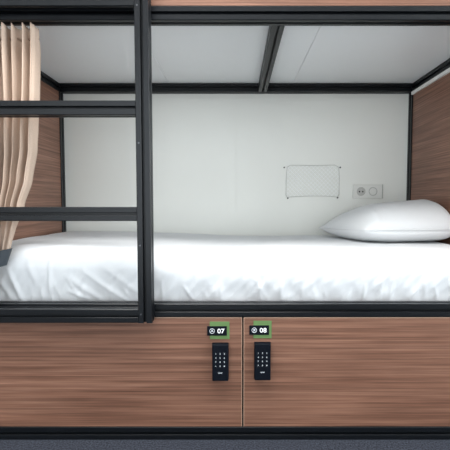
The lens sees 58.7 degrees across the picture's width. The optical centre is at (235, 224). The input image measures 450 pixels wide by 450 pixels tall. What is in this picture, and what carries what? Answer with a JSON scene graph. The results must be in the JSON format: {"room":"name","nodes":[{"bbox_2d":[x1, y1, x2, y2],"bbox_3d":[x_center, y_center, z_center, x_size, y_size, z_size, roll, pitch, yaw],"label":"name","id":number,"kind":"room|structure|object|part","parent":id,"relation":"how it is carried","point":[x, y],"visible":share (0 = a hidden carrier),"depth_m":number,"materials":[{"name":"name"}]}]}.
{"room":"dormitory","nodes":[
{"label":"dormitory","id":0,"kind":"room"},
{"bbox_2d":[0,408,449,449],"bbox_3d":[0.500,0.884,0.429,5.600,0.080,4.160,0,3,0],"label":"floor","id":1,"kind":"structure","parent":0,"point":[4,444],"depth_m":1.44,"materials":[{"name":"stone"}]},
{"bbox_2d":[0,0,449,439],"bbox_3d":[0.000,-0.227,1.880,2.100,1.980,0.940,0,3,0],"label":"bunk bed","id":2,"kind":"object","parent":1,"relation":"on","point":[199,46],"visible":0.51,"depth_m":1.72,"materials":[{"name":"brown wood"}]},
{"bbox_2d":[0,22,40,266],"bbox_3d":[-0.833,-0.220,1.456,0.257,0.983,0.088,0,3,0],"label":"curtain","id":3,"kind":"object","parent":2,"relation":"hanging from","point":[20,50],"visible":0.84,"depth_m":1.44,"materials":[{"name":"beige fabric"}]},
{"bbox_3d":[-1.013,-0.239,1.880,0.010,1.000,0.852,0,3,0],"label":"panel","id":4,"kind":"part","parent":2,"relation":"part of","materials":[{"name":"brown wood"}]},
{"bbox_3d":[-1.026,-0.759,1.851,0.048,0.048,0.844,0,3,0],"label":"rail","id":5,"kind":"part","parent":2,"relation":"part of","materials":[{"name":"black metal"}]},
{"bbox_3d":[-1.026,-0.252,2.326,0.048,1.980,0.048,0,3,0],"label":"post","id":6,"kind":"part","parent":2,"relation":"part of","materials":[{"name":"black metal"}]},
{"bbox_2d":[0,0,154,322],"bbox_3d":[-0.596,-0.419,1.373,0.606,1.522,0.050,0,3,0],"label":"ladder","id":7,"kind":"object","parent":2,"relation":"attached to","point":[140,108],"visible":1,"depth_m":1.37,"materials":[{"name":"grey metal"}]},
{"bbox_3d":[-0.714,-0.792,1.862,0.662,0.016,0.910,0,3,0],"label":"panel","id":8,"kind":"part","parent":2,"relation":"part of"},
{"bbox_2d":[0,317,241,425],"bbox_3d":[-0.482,0.515,1.830,1.008,0.404,0.801,0,3,0],"label":"locker","id":9,"kind":"object","parent":2,"relation":"attached to","point":[166,371],"visible":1,"depth_m":1.45,"materials":[{"name":"brown wood"}]},
{"bbox_3d":[-0.069,0.382,1.442,0.071,0.034,0.003,0,3,0],"label":"number plate","id":10,"kind":"part","parent":9,"relation":"part of","materials":[{"name":"black plastic"}]},
{"bbox_2d":[0,231,449,300],"bbox_3d":[0.000,0.167,1.903,1.996,0.224,0.838,0,3,0],"label":"mattress","id":11,"kind":"object","parent":2,"relation":"on","point":[70,265],"visible":0.87,"depth_m":1.51,"materials":[{"name":"white fabric"}]},
{"bbox_2d":[319,199,449,241],"bbox_3d":[0.734,-0.028,2.017,0.542,0.202,0.448,0,3,0],"label":"pillow","id":12,"kind":"object","parent":11,"relation":"on","point":[421,219],"visible":1,"depth_m":1.84,"materials":[{"name":"white fabric"}]},
{"bbox_3d":[0.000,-0.734,1.406,2.004,0.048,0.048,0,3,0],"label":"rail","id":13,"kind":"part","parent":2,"relation":"part of","materials":[{"name":"black metal"}]},
{"bbox_3d":[0.000,0.307,1.463,2.004,0.048,0.048,0,3,0],"label":"bed rail","id":14,"kind":"part","parent":2,"relation":"part of","materials":[{"name":"black metal"}]},
{"bbox_3d":[0.000,0.762,1.488,2.004,0.048,0.048,0,3,0],"label":"rail","id":15,"kind":"part","parent":2,"relation":"part of","materials":[{"name":"black metal"}]},
{"bbox_3d":[-0.028,-0.792,1.862,0.705,0.016,0.910,0,3,0],"label":"panel","id":16,"kind":"part","parent":2,"relation":"part of","materials":[{"name":"white"}]},
{"bbox_3d":[0.000,-0.783,2.296,2.004,0.048,0.048,0,3,0],"label":"rail","id":17,"kind":"part","parent":2,"relation":"part of","materials":[{"name":"black metal"}]},
{"bbox_3d":[0.000,-0.952,1.383,2.004,0.386,0.018,0,3,0],"label":"panel","id":18,"kind":"part","parent":2,"relation":"part of","materials":[{"name":"brown wood"}]},
{"bbox_2d":[244,317,449,425],"bbox_3d":[0.507,0.515,1.830,0.958,0.404,0.801,0,3,0],"label":"locker","id":19,"kind":"object","parent":2,"relation":"attached to","point":[299,371],"visible":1,"depth_m":1.45,"materials":[{"name":"brown wood"}]},
{"bbox_3d":[0.083,0.379,1.442,0.071,0.034,0.003,0,3,0],"label":"number plate","id":20,"kind":"part","parent":19,"relation":"part of","materials":[{"name":"black plastic"}]},
{"bbox_3d":[0.685,-0.792,1.862,0.719,0.016,0.910,0,3,0],"label":"panel","id":21,"kind":"part","parent":2,"relation":"part of","materials":[{"name":"white"}]},
{"bbox_3d":[1.026,-0.252,2.326,0.048,1.980,0.048,0,3,0],"label":"post","id":22,"kind":"part","parent":2,"relation":"part of","materials":[{"name":"black metal"}]},
{"bbox_2d":[411,68,449,94],"bbox_3d":[1.001,-0.725,1.853,0.012,0.018,0.840,0,3,0],"label":"strip light","id":23,"kind":"object","parent":2,"relation":"attached to","point":[446,71],"visible":1,"depth_m":2.04,"materials":[{"name":"white plastic"}]},
{"bbox_3d":[1.013,-0.239,1.880,0.010,1.000,0.852,0,3,0],"label":"panel","id":24,"kind":"part","parent":2,"relation":"part of","materials":[{"name":"brown wood"}]},
{"bbox_3d":[1.026,-0.759,1.851,0.048,0.048,0.844,0,3,0],"label":"rail","id":25,"kind":"part","parent":2,"relation":"part of","materials":[{"name":"black metal"}]},
{"bbox_2d":[63,94,408,235],"bbox_3d":[0.500,-0.640,2.378,5.400,2.750,0.100,0,3,0],"label":"wall","id":26,"kind":"structure","parent":0,"point":[219,160],"depth_m":2.34,"materials":[{"name":"white paint"}]},
{"bbox_2d":[283,165,340,198],"bbox_3d":[0.446,-0.253,2.345,0.336,0.200,0.010,0,3,0],"label":"net","id":27,"kind":"object","parent":26,"relation":"attached to","point":[289,165],"visible":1,"depth_m":2.35,"materials":[{"name":"grey fabric"}]},
{"bbox_2d":[353,184,382,198],"bbox_3d":[0.772,-0.196,2.342,0.174,0.082,0.021,0,3,0],"label":"wall socket","id":28,"kind":"object","parent":26,"relation":"attached to","point":[360,191],"visible":1,"depth_m":2.34,"materials":[{"name":"white plastic"}]},
{"bbox_2d":[357,187,364,195],"bbox_3d":[0.732,-0.196,2.339,0.051,0.051,0.004,0,3,0],"label":"socket","id":29,"kind":"object","parent":28,"relation":"attached to","point":[360,190],"depth_m":2.34,"materials":[{"name":"white plastic"}]},
{"bbox_2d":[369,187,376,195],"bbox_3d":[0.801,-0.196,2.339,0.050,0.050,0.004,0,3,0],"label":"switch","id":30,"kind":"object","parent":28,"relation":"attached to","point":[372,190],"depth_m":2.34,"materials":[{"name":"white plastic"}]}
]}

